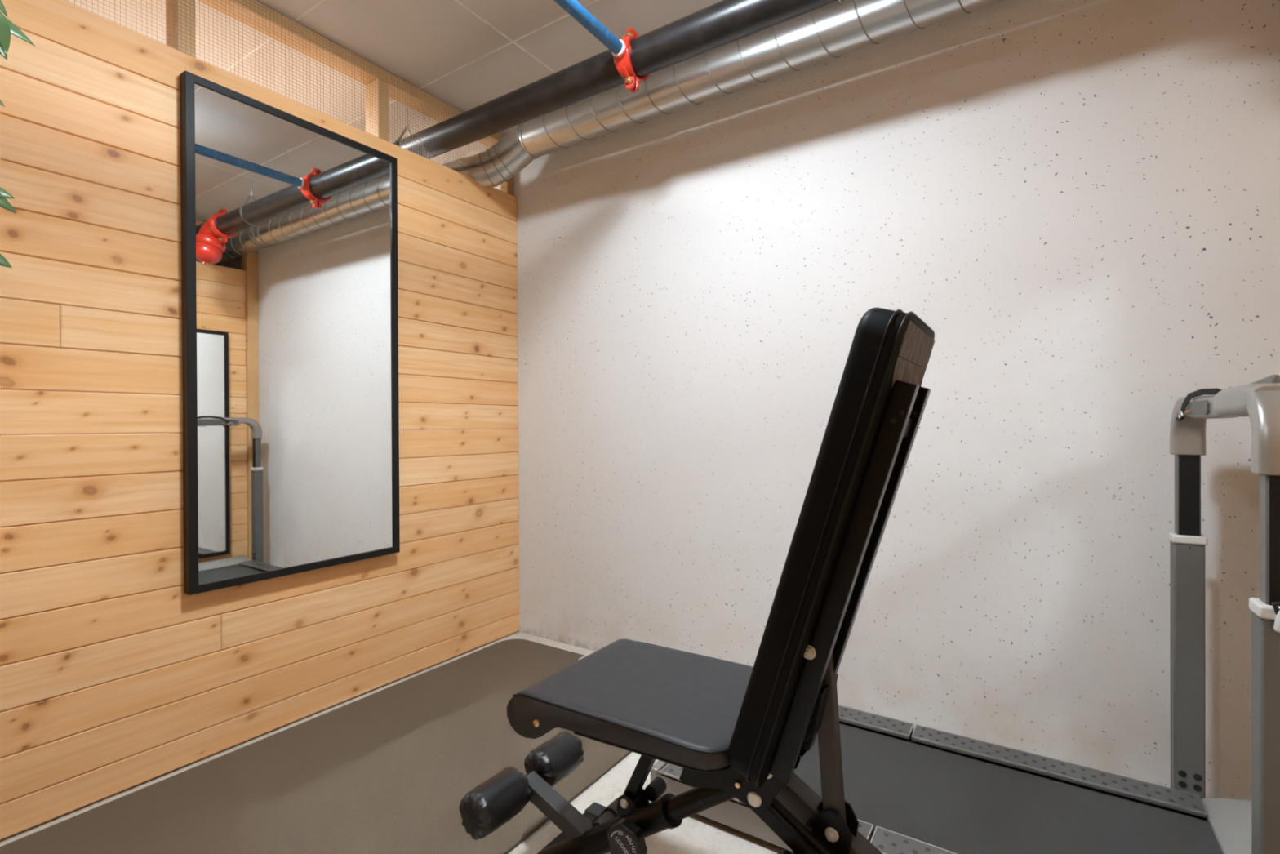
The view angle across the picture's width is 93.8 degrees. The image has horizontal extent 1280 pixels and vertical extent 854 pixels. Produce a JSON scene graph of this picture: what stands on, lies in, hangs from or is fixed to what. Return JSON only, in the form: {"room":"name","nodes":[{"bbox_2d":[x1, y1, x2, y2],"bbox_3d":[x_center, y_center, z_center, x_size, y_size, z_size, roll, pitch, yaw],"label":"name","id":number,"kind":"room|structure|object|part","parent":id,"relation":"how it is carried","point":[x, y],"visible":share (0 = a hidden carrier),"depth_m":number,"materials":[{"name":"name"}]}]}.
{"room":"gym","nodes":[
{"label":"gym","id":0,"kind":"room"},
{"bbox_2d":[8,389,165,435],"bbox_3d":[-3.667,-0.197,2.245,0.100,2.572,5.200,0,0,33],"label":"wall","id":1,"kind":"structure","parent":0,"point":[9,389],"depth_m":3.21,"materials":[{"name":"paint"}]},
{"bbox_2d":[0,0,519,839],"bbox_3d":[-2.017,-0.051,1.039,0.019,2.258,4.997,0,0,33],"label":"wall","id":2,"kind":"structure","parent":0,"point":[114,677],"depth_m":1.82,"materials":[{"name":"brown wood"}]},
{"bbox_2d":[165,0,195,433],"bbox_3d":[-1.489,-0.204,1.951,0.096,2.475,0.048,0,0,33],"label":"trim","id":3,"kind":"structure","parent":2,"relation":"attached to","point":[178,3],"depth_m":1.92,"materials":[{"name":"brown wood"}]},
{"bbox_2d":[64,0,513,195],"bbox_3d":[-2.027,-1.297,1.047,0.002,0.366,4.978,0,0,33],"label":"mesh panel","id":4,"kind":"object","parent":2,"relation":"attached to","point":[64,0],"visible":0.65,"depth_m":2.22,"materials":[{"name":"beige"}]},
{"bbox_2d":[179,71,399,595],"bbox_3d":[-1.223,-0.294,2.186,0.040,1.634,0.743,0,0,33],"label":"wall mirror","id":5,"kind":"object","parent":2,"relation":"attached to","point":[290,282],"visible":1,"depth_m":2.11,"materials":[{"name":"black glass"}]},
{"bbox_2d":[196,0,504,147],"bbox_3d":[-2.069,-1.459,1.074,0.096,0.046,4.979,0,0,33],"label":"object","id":6,"kind":"structure","parent":2,"relation":"attached to","point":[323,52],"depth_m":2.33,"materials":[{"name":"brown wood"}]},
{"bbox_2d":[364,78,389,142],"bbox_3d":[-1.105,-0.209,2.534,0.096,2.475,0.048,0,0,33],"label":"trim","id":7,"kind":"structure","parent":2,"relation":"attached to","point":[369,86],"depth_m":2.50,"materials":[{"name":"brown wood"}]},
{"bbox_2d":[501,177,514,429],"bbox_3d":[-0.686,-0.213,3.126,0.048,2.475,0.047,0,0,33],"label":"trim","id":8,"kind":"structure","parent":2,"relation":"attached to","point":[508,184],"depth_m":3.10,"materials":[{"name":"brown wood"}]},
{"bbox_2d":[0,631,791,853],"bbox_3d":[-0.737,1.133,0.325,6.900,0.100,5.200,0,0,33],"label":"floor","id":9,"kind":"structure","parent":0,"point":[697,833],"depth_m":1.64,"materials":[{"name":"concrete"}]},
{"bbox_2d":[0,638,631,853],"bbox_3d":[-0.827,1.072,1.759,1.101,0.010,2.337,0,0,33],"label":"floor mat","id":10,"kind":"object","parent":9,"relation":"on","point":[389,770],"visible":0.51,"depth_m":1.80,"materials":[{"name":"plastic"}]},
{"bbox_2d":[0,0,35,267],"bbox_3d":[-1.280,0.102,0.772,0.550,1.943,0.470,0,0,-4],"label":"potted plant","id":11,"kind":"object","parent":10,"relation":"on","point":[7,28],"visible":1,"depth_m":0.97,"materials":[{"name":"green plant"}]},
{"bbox_2d":[458,307,934,853],"bbox_3d":[0.228,0.447,1.124,1.353,1.256,0.495,0,0,33],"label":"bench","id":12,"kind":"object","parent":9,"relation":"on","point":[741,731],"visible":1,"depth_m":1.04,"materials":[{"name":"black leather"}]},
{"bbox_3d":[-0.185,0.916,1.421,0.244,0.115,0.042,0,0,33],"label":"roller arm","id":13,"kind":"part","parent":12,"relation":"part of","materials":[{"name":"grey metal"}]},
{"bbox_3d":[-0.027,0.861,1.240,0.087,0.087,0.030,0,0,33],"label":"locking knob","id":14,"kind":"part","parent":12,"relation":"part of","materials":[{"name":"black plastic"}]},
{"bbox_3d":[0.032,0.590,1.283,0.503,0.097,0.377,0,0,33],"label":"seat","id":15,"kind":"part","parent":12,"relation":"part of","materials":[{"name":"black leather"}]},
{"bbox_3d":[0.155,0.638,1.096,0.189,0.083,0.004,0,0,33],"label":"bracket plate","id":16,"kind":"part","parent":12,"relation":"part of","materials":[{"name":"black metal"}]},
{"bbox_3d":[0.231,0.541,1.033,0.096,0.212,0.004,0,0,33],"label":"bracket plate","id":17,"kind":"part","parent":12,"relation":"part of","materials":[{"name":"black metal"}]},
{"bbox_3d":[0.252,0.757,1.018,0.062,0.062,0.026,0,0,33],"label":"locking knob","id":18,"kind":"part","parent":12,"relation":"part of","materials":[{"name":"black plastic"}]},
{"bbox_3d":[0.234,0.637,1.217,0.189,0.083,0.004,0,0,33],"label":"bracket plate","id":19,"kind":"part","parent":12,"relation":"part of","materials":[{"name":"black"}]},
{"bbox_3d":[0.492,0.853,0.920,0.632,0.371,0.021,0,0,33],"label":"guide rod","id":20,"kind":"part","parent":12,"relation":"part of","materials":[{"name":"black metal"}]},
{"bbox_3d":[0.322,0.540,1.170,0.096,0.212,0.004,0,0,33],"label":"bracket plate","id":21,"kind":"part","parent":12,"relation":"part of","materials":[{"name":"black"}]},
{"bbox_3d":[0.523,0.854,0.966,0.663,0.412,0.050,0,0,33],"label":"leg","id":22,"kind":"part","parent":12,"relation":"part of","materials":[{"name":"grey metal"}]},
{"bbox_3d":[0.339,0.209,1.052,0.294,0.781,0.300,0,0,33],"label":"backrest","id":23,"kind":"part","parent":12,"relation":"part of","materials":[{"name":"black leather"}]},
{"bbox_3d":[0.320,0.261,0.956,0.230,0.663,0.028,0,0,33],"label":"backrest rail","id":24,"kind":"part","parent":12,"relation":"part of","materials":[{"name":"black metal"}]},
{"bbox_3d":[0.385,0.260,1.054,0.230,0.663,0.028,0,0,33],"label":"backrest rail","id":25,"kind":"part","parent":12,"relation":"part of","materials":[{"name":"black metal"}]},
{"bbox_2d":[650,374,1279,853],"bbox_3d":[0.812,0.488,1.582,1.457,1.162,0.814,0,0,33],"label":"treadmill","id":26,"kind":"object","parent":9,"relation":"on","point":[920,789],"visible":0.66,"depth_m":1.55,"materials":[{"name":"black plastic"}]},
{"bbox_3d":[0.314,0.978,1.577,0.554,0.012,0.089,0,0,33],"label":"foot rail","id":27,"kind":"part","parent":26,"relation":"part of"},
{"bbox_3d":[0.636,0.974,2.066,0.554,0.012,0.089,0,0,33],"label":"foot rail","id":28,"kind":"part","parent":26,"relation":"part of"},
{"bbox_3d":[0.836,0.977,1.232,0.682,0.012,0.089,0,0,33],"label":"foot rail","id":29,"kind":"part","parent":26,"relation":"part of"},
{"bbox_3d":[1.159,0.973,1.722,0.682,0.012,0.089,0,0,33],"label":"foot rail","id":30,"kind":"part","parent":26,"relation":"part of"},
{"bbox_3d":[1.293,-0.044,1.394,0.006,0.033,0.265,0,0,33],"label":"display panel","id":31,"kind":"part","parent":26,"relation":"part of","materials":[{"name":"grey plastic"}]},
{"bbox_3d":[1.356,1.007,1.241,0.176,0.122,0.671,0,0,33],"label":"motor","id":32,"kind":"part","parent":26,"relation":"part of","materials":[{"name":"grey"}]},
{"bbox_3d":[1.040,0.314,0.956,0.038,0.039,0.021,0,0,33],"label":"locking lever","id":33,"kind":"part","parent":26,"relation":"part of","materials":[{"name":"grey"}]},
{"bbox_2d":[62,0,830,164],"bbox_3d":[-0.751,-1.564,0.313,6.900,0.150,5.200,0,0,33],"label":"ceiling","id":34,"kind":"structure","parent":0,"point":[466,55],"depth_m":2.32,"materials":[{"name":"concrete"}]},
{"bbox_2d":[395,108,411,145],"bbox_3d":[-1.095,-1.360,2.817,0.020,0.274,0.137,0,0,33],"label":"hanger","id":35,"kind":"object","parent":34,"relation":"hanging from","point":[403,131],"visible":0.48,"depth_m":2.80,"materials":[{"name":"silver metal"}]},
{"bbox_2d":[393,0,839,159],"bbox_3d":[0.296,-1.294,1.901,6.700,0.117,0.117,0,0,33],"label":"pipe","id":36,"kind":"object","parent":35,"relation":"hanging from","point":[724,22],"visible":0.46,"depth_m":2.12,"materials":[{"name":"black metal"}]},
{"bbox_2d":[611,27,649,93],"bbox_3d":[-0.032,-1.294,2.108,0.078,0.213,0.164,0,0,33],"label":"clamp","id":37,"kind":"object","parent":36,"relation":"attached to","point":[622,60],"visible":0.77,"depth_m":2.08,"materials":[{"name":"red metal"}]},
{"bbox_2d":[553,0,622,53],"bbox_3d":[-1.283,-1.280,0.210,0.043,0.044,4.394,0,0,33],"label":"pipe","id":38,"kind":"object","parent":37,"relation":"attached to","point":[574,8],"visible":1,"depth_m":1.90,"materials":[{"name":"blue plastic"}]},
{"bbox_2d":[440,0,1004,188],"bbox_3d":[0.730,-1.280,2.018,6.108,0.360,0.318,0,0,31],"label":"ventilation duct","id":39,"kind":"object","parent":34,"relation":"hanging from","point":[836,29],"visible":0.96,"depth_m":2.26,"materials":[{"name":"metal"}]},
{"bbox_2d":[420,0,1279,800],"bbox_3d":[0.632,-0.219,2.406,6.900,2.572,0.200,0,0,33],"label":"wall","id":40,"kind":"structure","parent":0,"point":[1078,201],"depth_m":2.00,"materials":[{"name":"paint"}]}
]}

